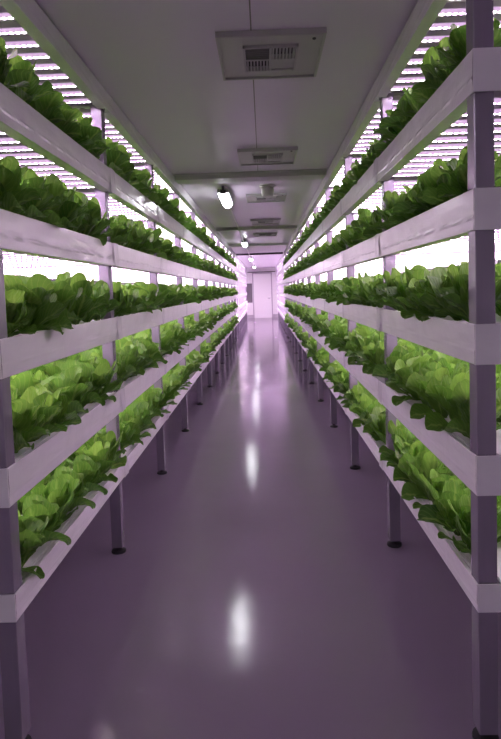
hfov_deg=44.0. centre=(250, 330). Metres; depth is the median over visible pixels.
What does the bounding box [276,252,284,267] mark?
lamp canopy
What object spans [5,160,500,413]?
plants
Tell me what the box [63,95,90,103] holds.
led light bar
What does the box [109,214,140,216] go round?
led light bar
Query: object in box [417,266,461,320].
lettuce
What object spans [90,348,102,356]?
lettuce
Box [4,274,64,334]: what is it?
lettuce
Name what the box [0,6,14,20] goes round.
led light bar
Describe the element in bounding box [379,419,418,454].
lettuce
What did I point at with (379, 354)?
lettuce
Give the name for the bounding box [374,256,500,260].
led light bar
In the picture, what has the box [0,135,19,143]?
led light bar
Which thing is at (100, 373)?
lettuce
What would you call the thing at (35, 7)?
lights
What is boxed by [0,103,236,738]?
rack
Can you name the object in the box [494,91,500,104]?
led light bar
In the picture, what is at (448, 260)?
led light bar
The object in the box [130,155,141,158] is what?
led light bar
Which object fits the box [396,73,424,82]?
led light bar
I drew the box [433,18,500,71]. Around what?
lettuce
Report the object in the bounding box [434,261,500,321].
lettuce
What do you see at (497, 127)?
led light bar
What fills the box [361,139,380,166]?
lettuce
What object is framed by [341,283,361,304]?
lettuce
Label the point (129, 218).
led light bar
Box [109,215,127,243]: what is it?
lettuce
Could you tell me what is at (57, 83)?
led light bar
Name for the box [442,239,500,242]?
led light bar
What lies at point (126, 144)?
led light bar
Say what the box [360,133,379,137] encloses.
led light bar
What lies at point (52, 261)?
led light bar
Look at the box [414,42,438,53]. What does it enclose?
led light bar
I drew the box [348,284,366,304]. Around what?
lettuce
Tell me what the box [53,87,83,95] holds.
led light bar
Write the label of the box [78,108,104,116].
led light bar
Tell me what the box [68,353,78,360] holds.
lettuce
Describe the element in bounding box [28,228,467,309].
bars
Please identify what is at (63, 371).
lettuce
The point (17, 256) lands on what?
led light bar
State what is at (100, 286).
lettuce
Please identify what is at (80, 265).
led light bar
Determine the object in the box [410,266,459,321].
lettuce
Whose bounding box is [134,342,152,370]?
lettuce
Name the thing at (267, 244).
trim
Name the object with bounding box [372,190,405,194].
led light bar
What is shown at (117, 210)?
led light bar
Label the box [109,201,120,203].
led light bar
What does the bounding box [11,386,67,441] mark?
lettuce
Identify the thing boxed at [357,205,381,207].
led light bar
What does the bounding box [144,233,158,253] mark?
lettuce
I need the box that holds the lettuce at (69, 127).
[53,101,81,136]
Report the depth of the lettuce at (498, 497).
2.33 m
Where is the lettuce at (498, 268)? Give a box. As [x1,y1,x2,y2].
[495,265,500,304]
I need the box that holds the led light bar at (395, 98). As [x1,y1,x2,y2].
[393,95,402,103]
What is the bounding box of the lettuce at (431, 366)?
[409,361,452,408]
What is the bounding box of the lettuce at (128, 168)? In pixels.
[115,144,135,178]
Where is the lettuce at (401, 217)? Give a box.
[389,185,416,222]
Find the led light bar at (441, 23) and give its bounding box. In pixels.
[429,14,500,29]
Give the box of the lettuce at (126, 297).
[116,289,137,315]
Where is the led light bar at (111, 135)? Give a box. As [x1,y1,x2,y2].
[105,133,123,137]
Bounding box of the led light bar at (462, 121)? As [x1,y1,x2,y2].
[451,115,500,125]
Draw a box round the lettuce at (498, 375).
[467,370,500,382]
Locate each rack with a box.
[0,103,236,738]
[234,257,246,336]
[277,258,286,332]
[285,0,500,738]
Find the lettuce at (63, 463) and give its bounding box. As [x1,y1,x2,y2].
[49,459,66,480]
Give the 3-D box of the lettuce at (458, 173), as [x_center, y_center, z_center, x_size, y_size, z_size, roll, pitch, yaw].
[0.738,-0.513,2.026,0.258,0.173,0.178,-2,4,5]
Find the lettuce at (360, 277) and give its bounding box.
[351,272,381,305]
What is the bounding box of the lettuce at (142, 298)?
[127,289,153,312]
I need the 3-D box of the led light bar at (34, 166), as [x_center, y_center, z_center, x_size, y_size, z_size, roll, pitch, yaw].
[-1.386,-0.751,2.778,1.119,0.088,0.044,-2,4,1]
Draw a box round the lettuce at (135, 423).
[119,412,150,445]
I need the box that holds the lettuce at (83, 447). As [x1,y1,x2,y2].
[69,444,86,468]
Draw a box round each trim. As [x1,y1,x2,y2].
[174,168,326,183]
[216,225,296,231]
[229,243,287,246]
[236,252,282,255]
[249,0,257,169]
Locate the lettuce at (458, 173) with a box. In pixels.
[437,146,500,197]
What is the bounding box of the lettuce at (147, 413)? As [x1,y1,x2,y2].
[129,401,155,428]
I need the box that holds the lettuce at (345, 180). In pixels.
[341,170,354,193]
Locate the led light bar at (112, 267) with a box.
[4,267,113,271]
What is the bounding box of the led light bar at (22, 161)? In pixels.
[17,157,53,164]
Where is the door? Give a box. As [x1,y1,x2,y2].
[252,272,272,317]
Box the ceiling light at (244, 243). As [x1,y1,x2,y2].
[241,239,247,246]
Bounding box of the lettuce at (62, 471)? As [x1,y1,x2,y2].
[45,465,95,511]
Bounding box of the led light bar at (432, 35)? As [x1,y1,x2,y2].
[421,27,500,42]
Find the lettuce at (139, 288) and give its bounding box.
[134,287,156,312]
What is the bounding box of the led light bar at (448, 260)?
[362,260,465,263]
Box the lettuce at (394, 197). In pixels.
[379,191,405,226]
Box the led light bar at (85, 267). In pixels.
[4,267,97,270]
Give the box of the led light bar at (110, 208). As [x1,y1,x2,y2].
[109,207,128,209]
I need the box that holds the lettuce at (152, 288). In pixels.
[132,281,163,311]
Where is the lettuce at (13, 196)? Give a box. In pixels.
[0,156,41,212]
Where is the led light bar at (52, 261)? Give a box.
[3,261,72,264]
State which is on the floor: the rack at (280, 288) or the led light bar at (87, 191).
the rack at (280, 288)
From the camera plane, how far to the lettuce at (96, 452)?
3.05 m
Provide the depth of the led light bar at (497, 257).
4.36 m
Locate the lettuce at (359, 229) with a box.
[348,214,372,240]
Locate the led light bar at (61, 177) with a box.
[40,174,78,179]
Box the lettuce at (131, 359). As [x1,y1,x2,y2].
[123,344,140,380]
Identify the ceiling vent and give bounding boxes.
[215,27,326,80]
[237,147,297,165]
[246,193,286,202]
[250,218,280,224]
[253,232,276,236]
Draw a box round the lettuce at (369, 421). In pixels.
[365,404,385,432]
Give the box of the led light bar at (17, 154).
[0,151,42,158]
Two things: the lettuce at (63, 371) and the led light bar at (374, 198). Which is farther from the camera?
the led light bar at (374, 198)
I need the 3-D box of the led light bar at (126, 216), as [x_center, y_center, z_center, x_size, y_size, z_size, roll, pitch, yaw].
[-1.346,-0.877,4.654,1.119,0.088,0.044,-2,4,1]
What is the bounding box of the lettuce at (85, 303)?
[55,272,106,324]
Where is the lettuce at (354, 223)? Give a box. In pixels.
[351,208,370,241]
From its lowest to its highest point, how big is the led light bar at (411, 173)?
0.088 m
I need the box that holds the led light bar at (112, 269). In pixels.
[4,269,123,273]
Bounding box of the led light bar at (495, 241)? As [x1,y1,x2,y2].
[435,241,500,244]
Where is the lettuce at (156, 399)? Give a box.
[147,392,163,416]
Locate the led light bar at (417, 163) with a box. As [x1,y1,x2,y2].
[404,160,457,166]
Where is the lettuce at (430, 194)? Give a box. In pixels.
[422,159,455,204]
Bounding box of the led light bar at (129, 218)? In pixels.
[129,218,147,219]
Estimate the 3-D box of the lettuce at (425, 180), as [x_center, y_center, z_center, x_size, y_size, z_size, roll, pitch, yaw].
[0.754,-0.556,2.442,0.270,0.203,0.241,-1,4,19]
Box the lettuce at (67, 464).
[65,456,72,467]
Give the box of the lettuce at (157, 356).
[138,338,163,360]
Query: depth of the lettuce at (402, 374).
2.85 m
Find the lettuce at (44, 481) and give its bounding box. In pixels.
[31,474,50,490]
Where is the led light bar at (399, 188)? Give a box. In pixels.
[376,176,412,191]
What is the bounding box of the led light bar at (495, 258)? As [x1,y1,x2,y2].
[370,258,500,262]
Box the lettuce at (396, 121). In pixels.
[378,93,408,129]
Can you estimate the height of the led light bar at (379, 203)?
0.088 m
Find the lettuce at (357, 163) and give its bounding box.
[355,153,365,171]
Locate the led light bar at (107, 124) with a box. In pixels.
[105,122,113,127]
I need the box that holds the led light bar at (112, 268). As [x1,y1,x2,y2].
[4,268,120,272]
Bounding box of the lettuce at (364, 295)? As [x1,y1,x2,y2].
[352,275,376,306]
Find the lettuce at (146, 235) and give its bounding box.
[135,221,153,250]
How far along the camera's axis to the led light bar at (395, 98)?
3.43 m
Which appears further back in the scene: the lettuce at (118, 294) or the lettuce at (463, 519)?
the lettuce at (118, 294)
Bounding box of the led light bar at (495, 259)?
[358,259,499,264]
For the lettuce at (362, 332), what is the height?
0.233 m
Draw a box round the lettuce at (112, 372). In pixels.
[90,359,121,394]
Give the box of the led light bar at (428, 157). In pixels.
[410,153,500,161]
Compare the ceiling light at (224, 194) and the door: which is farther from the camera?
the door
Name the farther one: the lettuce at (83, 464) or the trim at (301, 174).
the trim at (301, 174)
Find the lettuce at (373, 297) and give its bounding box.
[366,275,383,308]
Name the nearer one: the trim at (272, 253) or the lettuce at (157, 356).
the lettuce at (157, 356)
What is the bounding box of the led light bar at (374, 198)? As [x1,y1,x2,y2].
[366,197,380,199]
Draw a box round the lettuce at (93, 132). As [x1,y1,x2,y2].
[75,112,103,150]
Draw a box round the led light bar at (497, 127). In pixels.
[441,124,500,134]
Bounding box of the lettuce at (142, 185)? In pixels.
[129,167,148,189]
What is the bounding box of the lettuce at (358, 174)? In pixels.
[344,162,364,186]
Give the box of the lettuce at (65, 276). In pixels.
[52,271,83,320]
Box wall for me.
[230,267,277,314]
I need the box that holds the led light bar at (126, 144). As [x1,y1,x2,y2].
[119,142,131,146]
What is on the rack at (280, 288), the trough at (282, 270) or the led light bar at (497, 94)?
the trough at (282, 270)
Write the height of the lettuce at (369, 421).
0.214 m
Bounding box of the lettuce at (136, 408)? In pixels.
[119,400,152,434]
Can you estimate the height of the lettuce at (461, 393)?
0.224 m
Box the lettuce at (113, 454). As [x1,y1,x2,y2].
[85,430,126,468]
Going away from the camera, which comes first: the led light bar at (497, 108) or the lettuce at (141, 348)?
the led light bar at (497, 108)
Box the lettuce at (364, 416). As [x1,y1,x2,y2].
[358,400,379,424]
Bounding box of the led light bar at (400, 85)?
[390,82,418,90]
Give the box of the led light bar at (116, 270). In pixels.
[7,270,133,274]
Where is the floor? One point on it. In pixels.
(257, 590)
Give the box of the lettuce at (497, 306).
[495,263,500,315]
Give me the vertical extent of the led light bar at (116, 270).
0.088 m
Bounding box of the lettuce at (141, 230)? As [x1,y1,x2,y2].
[131,226,145,251]
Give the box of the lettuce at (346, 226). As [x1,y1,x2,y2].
[345,225,356,246]
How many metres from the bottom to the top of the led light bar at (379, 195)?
0.088 m
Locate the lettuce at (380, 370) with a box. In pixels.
[372,345,415,387]
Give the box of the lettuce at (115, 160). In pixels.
[106,137,129,171]
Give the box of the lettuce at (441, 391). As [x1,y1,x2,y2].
[425,372,500,431]
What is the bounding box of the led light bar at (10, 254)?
[3,253,24,255]
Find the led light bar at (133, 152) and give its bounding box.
[127,151,138,154]
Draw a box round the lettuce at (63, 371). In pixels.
[41,370,64,378]
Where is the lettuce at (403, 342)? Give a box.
[398,340,420,350]
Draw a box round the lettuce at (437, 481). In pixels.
[412,469,464,512]
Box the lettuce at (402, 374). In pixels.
[385,355,433,405]
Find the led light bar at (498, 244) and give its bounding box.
[419,244,500,248]
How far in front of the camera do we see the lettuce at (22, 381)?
2.73 m
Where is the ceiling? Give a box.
[35,0,417,267]
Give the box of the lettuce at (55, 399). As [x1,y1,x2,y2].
[35,387,81,425]
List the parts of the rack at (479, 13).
post, post, post, post, post, post, post, post, post, post, post, cross arm, post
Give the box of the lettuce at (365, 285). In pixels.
[364,279,381,307]
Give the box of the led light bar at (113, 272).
[25,272,129,275]
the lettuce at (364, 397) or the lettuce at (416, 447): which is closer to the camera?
the lettuce at (416, 447)
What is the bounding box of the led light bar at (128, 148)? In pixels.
[126,147,135,150]
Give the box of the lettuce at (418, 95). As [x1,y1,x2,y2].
[411,47,441,102]
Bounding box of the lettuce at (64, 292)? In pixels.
[32,275,73,328]
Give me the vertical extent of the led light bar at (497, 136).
0.088 m
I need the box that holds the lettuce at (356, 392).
[342,385,372,407]
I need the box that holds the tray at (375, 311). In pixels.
[320,298,500,322]
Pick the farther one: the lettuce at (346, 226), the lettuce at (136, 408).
the lettuce at (346, 226)
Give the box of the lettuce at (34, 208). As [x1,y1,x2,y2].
[13,169,60,218]
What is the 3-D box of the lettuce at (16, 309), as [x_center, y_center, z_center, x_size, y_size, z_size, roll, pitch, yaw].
[-0.846,-0.060,2.097,0.253,0.171,0.202,2,5,44]
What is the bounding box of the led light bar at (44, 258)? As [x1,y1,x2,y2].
[3,258,58,261]
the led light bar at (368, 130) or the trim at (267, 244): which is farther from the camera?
the trim at (267, 244)
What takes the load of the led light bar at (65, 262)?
attached to the trough at (20, 234)
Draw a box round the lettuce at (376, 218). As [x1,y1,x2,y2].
[363,205,381,235]
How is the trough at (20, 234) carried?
on the rack at (13, 658)
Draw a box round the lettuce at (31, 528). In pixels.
[18,516,48,578]
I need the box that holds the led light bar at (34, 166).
[20,164,62,169]
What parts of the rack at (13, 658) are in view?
post, cross arm, post, rail, post, post, post, post, post, post, post, post, post, post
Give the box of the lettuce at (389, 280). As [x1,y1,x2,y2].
[374,267,403,310]
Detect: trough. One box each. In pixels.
[0,83,235,271]
[0,209,236,285]
[0,295,236,378]
[0,309,236,507]
[0,322,237,622]
[222,281,246,286]
[230,301,246,311]
[235,268,246,277]
[237,292,246,297]
[238,309,247,321]
[276,266,284,276]
[284,47,500,269]
[284,187,500,282]
[285,293,500,364]
[285,307,500,495]
[286,323,500,612]
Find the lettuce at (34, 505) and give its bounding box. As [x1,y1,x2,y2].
[18,493,70,546]
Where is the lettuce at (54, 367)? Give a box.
[45,357,70,377]
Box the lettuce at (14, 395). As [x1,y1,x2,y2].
[11,388,20,399]
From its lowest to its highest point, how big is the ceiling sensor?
0.124 m
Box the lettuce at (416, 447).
[393,441,439,482]
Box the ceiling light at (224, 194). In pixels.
[217,186,232,207]
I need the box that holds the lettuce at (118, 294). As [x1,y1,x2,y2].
[113,281,130,316]
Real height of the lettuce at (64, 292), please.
0.227 m
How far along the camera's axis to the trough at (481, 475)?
2.26 m
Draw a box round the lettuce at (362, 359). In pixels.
[354,343,379,364]
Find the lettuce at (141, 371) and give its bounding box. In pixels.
[122,340,148,376]
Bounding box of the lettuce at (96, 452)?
[66,441,118,482]
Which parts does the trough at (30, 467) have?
panel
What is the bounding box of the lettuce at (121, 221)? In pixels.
[117,218,132,245]
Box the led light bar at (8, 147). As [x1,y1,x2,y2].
[0,143,32,151]
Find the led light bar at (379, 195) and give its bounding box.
[369,194,399,197]
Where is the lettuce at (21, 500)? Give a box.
[18,490,41,514]
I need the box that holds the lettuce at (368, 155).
[357,142,373,170]
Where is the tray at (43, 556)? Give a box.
[21,339,222,583]
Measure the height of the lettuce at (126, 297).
0.167 m
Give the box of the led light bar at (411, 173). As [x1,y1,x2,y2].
[394,171,424,175]
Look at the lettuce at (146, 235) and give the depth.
4.31 m
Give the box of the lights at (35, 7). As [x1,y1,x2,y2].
[0,4,196,212]
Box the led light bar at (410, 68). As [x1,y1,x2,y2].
[401,64,421,73]
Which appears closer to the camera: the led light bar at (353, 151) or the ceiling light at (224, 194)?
the led light bar at (353, 151)
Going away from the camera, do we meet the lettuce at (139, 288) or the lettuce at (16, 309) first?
the lettuce at (16, 309)
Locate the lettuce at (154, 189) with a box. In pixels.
[146,181,155,197]
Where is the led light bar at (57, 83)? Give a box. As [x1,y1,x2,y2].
[39,78,76,87]
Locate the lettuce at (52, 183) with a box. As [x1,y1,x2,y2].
[36,174,70,227]
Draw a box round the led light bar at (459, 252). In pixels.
[396,250,500,255]
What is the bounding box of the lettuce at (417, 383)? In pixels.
[406,363,461,418]
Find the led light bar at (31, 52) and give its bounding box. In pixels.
[6,47,49,58]
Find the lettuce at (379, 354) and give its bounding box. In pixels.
[367,341,406,373]
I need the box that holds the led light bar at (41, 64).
[24,58,59,69]
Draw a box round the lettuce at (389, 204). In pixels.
[370,190,398,229]
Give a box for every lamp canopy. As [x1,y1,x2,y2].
[0,0,234,256]
[235,254,245,268]
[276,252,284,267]
[284,0,496,254]
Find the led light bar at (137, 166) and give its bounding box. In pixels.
[134,164,143,168]
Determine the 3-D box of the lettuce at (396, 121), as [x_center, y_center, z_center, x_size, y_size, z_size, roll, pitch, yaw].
[0.751,-0.986,2.793,0.274,0.210,0.247,-3,4,-21]
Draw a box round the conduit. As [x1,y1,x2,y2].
[229,207,243,241]
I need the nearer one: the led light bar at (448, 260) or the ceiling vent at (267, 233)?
the led light bar at (448, 260)
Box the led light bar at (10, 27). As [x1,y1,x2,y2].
[0,21,27,34]
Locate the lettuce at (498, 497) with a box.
[497,496,500,506]
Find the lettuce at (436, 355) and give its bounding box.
[423,350,465,366]
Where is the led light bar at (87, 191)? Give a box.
[68,188,108,195]
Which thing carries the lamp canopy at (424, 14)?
attached to the rack at (479, 13)
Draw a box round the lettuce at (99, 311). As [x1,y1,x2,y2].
[82,290,109,322]
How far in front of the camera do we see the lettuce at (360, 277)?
4.15 m
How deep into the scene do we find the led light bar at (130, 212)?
4.38 m
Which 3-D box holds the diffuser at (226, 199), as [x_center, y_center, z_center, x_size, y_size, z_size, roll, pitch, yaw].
[-0.279,-1.458,6.975,0.112,0.052,0.860,-2,4,1]
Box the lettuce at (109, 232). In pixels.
[88,212,113,236]
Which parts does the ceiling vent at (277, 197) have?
plate, grille frame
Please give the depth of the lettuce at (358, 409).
4.21 m
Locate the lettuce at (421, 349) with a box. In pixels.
[419,347,433,355]
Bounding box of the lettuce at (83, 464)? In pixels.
[51,454,107,494]
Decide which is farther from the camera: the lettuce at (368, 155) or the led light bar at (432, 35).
the lettuce at (368, 155)
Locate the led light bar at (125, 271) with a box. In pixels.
[43,271,140,274]
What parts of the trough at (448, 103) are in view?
panel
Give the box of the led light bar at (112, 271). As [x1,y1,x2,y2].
[18,271,124,274]
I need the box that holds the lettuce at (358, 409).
[350,399,376,426]
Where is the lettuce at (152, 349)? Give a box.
[132,342,158,368]
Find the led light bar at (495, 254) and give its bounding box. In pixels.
[381,254,500,258]
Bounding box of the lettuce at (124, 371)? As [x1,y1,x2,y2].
[94,348,135,384]
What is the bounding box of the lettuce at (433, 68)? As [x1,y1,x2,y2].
[412,37,454,89]
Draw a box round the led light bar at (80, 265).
[3,264,97,268]
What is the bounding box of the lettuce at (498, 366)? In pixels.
[496,364,500,372]
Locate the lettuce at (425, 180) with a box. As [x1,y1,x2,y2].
[409,160,446,213]
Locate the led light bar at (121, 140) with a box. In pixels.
[111,138,126,142]
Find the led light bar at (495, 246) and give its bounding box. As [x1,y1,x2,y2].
[412,246,500,250]
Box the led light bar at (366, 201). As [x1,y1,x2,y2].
[363,200,381,202]
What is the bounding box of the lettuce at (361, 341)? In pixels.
[347,333,379,362]
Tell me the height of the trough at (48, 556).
0.090 m
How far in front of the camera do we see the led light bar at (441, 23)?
2.43 m
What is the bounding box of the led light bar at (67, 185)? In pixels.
[66,184,93,188]
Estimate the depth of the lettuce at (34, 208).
2.24 m
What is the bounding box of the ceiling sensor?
[259,184,275,197]
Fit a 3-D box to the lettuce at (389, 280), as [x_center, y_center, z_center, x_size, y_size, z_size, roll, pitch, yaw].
[0.766,-0.214,3.184,0.308,0.227,0.214,0,4,25]
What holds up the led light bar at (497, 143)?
attached to the trough at (448, 103)
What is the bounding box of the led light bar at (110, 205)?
[109,204,125,206]
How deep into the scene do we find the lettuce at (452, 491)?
2.32 m
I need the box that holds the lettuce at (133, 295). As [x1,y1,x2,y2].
[127,288,145,314]
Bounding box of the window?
[246,283,252,303]
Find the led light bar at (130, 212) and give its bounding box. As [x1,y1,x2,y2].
[109,211,137,214]
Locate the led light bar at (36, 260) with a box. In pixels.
[3,260,65,262]
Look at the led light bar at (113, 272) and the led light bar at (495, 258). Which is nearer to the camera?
the led light bar at (495, 258)
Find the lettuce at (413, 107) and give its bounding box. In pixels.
[390,87,425,126]
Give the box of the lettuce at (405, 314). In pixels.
[396,278,432,318]
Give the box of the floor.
[0,317,500,738]
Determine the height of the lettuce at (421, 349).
0.214 m
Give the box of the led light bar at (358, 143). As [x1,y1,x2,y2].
[355,142,374,145]
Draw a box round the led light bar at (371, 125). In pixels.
[367,123,379,127]
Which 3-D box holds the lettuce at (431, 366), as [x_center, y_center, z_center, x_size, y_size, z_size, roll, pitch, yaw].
[0.800,0.231,2.674,0.230,0.209,0.263,-3,4,-16]
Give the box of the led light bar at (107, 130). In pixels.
[105,128,118,132]
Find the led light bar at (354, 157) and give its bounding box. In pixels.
[353,155,361,159]
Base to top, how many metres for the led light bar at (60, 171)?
0.088 m
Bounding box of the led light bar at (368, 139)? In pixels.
[358,137,379,141]
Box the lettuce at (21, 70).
[4,55,53,103]
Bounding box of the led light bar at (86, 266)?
[4,266,97,269]
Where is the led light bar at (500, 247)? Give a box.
[408,247,500,251]
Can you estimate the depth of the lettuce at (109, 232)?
3.20 m
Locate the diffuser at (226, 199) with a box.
[218,193,231,207]
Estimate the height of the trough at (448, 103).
0.125 m
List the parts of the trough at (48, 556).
panel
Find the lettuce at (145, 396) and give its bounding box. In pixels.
[129,392,155,418]
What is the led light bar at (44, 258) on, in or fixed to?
attached to the trough at (20, 234)
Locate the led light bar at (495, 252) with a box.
[396,252,500,256]
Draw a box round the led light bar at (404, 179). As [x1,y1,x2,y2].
[394,176,417,183]
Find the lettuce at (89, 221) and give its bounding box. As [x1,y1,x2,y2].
[75,191,110,245]
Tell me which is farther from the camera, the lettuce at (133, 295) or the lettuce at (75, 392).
the lettuce at (133, 295)
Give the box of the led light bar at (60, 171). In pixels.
[34,169,71,175]
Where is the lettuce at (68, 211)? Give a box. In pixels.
[55,182,88,228]
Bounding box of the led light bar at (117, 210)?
[109,209,132,211]
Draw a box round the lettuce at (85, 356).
[78,350,96,363]
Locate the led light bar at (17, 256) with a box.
[3,255,37,257]
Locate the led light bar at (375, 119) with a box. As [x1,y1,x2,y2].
[370,117,379,122]
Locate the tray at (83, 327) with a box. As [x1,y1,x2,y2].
[15,315,124,335]
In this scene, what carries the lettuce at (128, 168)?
on the trough at (19, 120)
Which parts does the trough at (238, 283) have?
panel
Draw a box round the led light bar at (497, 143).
[424,140,500,149]
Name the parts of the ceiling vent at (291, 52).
grille frame, blank panel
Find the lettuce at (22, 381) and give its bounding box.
[10,370,58,395]
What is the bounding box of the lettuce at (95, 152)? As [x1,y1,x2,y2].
[88,125,109,158]
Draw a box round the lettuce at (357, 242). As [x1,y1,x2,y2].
[348,226,360,243]
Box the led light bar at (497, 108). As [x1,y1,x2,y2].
[461,105,500,116]
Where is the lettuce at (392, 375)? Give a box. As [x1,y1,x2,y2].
[385,358,409,393]
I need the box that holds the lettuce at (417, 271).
[400,264,429,310]
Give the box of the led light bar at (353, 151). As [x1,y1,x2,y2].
[350,150,365,153]
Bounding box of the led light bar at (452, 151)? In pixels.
[417,147,500,155]
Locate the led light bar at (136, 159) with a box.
[130,158,145,161]
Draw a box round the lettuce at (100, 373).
[80,362,118,401]
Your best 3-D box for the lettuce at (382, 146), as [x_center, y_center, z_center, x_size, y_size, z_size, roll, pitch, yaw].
[0.777,-0.987,3.152,0.196,0.163,0.250,-5,5,-35]
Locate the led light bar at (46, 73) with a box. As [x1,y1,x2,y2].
[34,69,67,79]
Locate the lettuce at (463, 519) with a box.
[437,494,500,553]
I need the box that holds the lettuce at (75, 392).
[34,366,92,413]
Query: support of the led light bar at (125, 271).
attached to the trough at (20, 234)
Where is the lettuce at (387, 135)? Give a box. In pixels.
[373,109,401,142]
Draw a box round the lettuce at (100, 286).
[92,280,120,320]
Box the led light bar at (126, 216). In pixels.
[126,216,143,217]
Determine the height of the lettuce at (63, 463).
0.213 m
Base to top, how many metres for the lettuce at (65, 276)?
0.243 m
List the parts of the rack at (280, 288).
post, post, post, post, post, post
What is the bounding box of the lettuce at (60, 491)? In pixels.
[31,477,79,523]
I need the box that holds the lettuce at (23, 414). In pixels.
[11,399,50,452]
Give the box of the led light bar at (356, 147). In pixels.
[353,146,369,149]
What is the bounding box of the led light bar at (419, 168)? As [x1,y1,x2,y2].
[399,166,431,171]
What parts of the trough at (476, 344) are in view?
panel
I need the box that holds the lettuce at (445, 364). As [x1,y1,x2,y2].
[439,358,468,375]
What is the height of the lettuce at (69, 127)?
0.180 m
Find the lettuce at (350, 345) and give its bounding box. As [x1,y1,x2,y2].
[345,334,380,364]
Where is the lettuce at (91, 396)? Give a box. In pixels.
[60,359,105,407]
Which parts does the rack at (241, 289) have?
post, post, post, post, post, post, post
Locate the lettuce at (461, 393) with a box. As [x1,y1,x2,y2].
[445,378,500,438]
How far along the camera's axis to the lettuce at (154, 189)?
4.46 m
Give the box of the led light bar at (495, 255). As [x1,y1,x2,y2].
[377,255,500,259]
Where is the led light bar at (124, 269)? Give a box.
[7,269,127,273]
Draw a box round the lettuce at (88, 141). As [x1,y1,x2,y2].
[70,123,93,144]
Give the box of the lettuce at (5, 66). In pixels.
[0,37,30,88]
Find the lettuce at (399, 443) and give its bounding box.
[380,434,419,467]
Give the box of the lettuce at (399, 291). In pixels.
[380,273,412,310]
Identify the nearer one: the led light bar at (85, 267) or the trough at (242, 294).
the led light bar at (85, 267)
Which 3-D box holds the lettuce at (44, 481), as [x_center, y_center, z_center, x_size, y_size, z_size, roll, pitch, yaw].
[-0.990,0.705,2.796,0.184,0.172,0.204,-4,4,-24]
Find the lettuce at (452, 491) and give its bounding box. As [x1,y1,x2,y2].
[417,481,470,535]
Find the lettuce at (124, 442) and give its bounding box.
[98,421,135,453]
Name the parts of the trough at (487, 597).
panel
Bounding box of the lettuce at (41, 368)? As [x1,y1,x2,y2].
[29,364,45,374]
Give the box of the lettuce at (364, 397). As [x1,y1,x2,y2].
[349,393,375,410]
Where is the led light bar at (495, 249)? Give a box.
[404,249,500,252]
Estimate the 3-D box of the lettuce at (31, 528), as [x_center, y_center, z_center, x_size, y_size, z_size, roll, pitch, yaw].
[-0.803,0.719,2.127,0.262,0.230,0.245,2,5,44]
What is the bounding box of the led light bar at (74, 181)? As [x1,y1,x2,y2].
[61,179,87,183]
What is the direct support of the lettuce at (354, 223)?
on the trough at (454, 218)
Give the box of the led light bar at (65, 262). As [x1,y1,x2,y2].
[3,262,78,265]
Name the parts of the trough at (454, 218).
panel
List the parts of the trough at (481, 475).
panel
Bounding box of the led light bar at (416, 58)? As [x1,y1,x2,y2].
[408,54,424,63]
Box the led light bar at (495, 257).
[370,257,496,261]
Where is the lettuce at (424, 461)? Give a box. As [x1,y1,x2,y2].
[397,451,452,500]
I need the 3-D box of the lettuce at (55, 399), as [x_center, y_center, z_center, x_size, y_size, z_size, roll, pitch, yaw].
[-0.829,0.317,2.478,0.251,0.172,0.208,-1,4,11]
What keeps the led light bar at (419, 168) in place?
attached to the trough at (448, 103)
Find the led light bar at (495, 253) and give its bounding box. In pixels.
[396,253,500,257]
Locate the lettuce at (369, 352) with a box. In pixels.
[362,344,397,373]
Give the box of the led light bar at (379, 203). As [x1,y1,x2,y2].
[360,202,381,205]
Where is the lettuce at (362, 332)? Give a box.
[345,328,373,356]
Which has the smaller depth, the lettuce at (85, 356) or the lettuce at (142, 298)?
the lettuce at (85, 356)
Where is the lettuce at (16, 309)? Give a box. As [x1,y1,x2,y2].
[5,289,36,336]
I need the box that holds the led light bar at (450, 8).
[438,0,500,15]
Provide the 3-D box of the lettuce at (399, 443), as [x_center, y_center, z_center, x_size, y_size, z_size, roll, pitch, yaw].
[0.770,0.618,3.087,0.233,0.191,0.176,-3,4,-15]
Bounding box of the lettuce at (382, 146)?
[374,127,391,151]
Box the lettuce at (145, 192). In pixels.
[136,169,150,196]
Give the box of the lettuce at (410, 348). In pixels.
[406,345,429,356]
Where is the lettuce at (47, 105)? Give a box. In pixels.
[28,90,65,122]
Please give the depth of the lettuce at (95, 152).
3.12 m
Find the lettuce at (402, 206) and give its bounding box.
[392,180,427,214]
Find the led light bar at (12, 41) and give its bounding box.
[0,35,39,47]
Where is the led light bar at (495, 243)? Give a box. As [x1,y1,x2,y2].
[427,243,500,246]
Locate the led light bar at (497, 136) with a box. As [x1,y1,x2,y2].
[432,132,500,142]
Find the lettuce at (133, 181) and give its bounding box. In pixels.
[124,171,138,184]
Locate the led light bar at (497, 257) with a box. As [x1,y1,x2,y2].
[366,257,500,262]
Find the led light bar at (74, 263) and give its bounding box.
[3,263,85,266]
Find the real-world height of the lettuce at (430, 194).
0.180 m
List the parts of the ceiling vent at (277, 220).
plate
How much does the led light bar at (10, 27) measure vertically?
0.060 m
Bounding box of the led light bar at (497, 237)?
[454,236,500,239]
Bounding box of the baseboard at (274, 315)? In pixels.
[247,314,277,317]
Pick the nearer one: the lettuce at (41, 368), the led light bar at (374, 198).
the lettuce at (41, 368)
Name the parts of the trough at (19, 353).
panel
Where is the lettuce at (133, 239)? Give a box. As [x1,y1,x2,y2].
[118,214,143,248]
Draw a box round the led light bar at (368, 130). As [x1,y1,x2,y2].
[364,128,377,132]
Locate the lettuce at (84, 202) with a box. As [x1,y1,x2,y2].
[67,194,87,232]
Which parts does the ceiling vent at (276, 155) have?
grille frame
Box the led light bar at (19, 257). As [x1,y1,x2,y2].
[3,257,44,259]
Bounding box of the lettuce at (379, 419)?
[363,406,385,444]
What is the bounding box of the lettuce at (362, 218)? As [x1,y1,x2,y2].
[357,213,372,240]
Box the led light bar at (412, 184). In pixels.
[378,176,414,187]
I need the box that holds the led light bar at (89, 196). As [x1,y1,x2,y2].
[87,191,111,198]

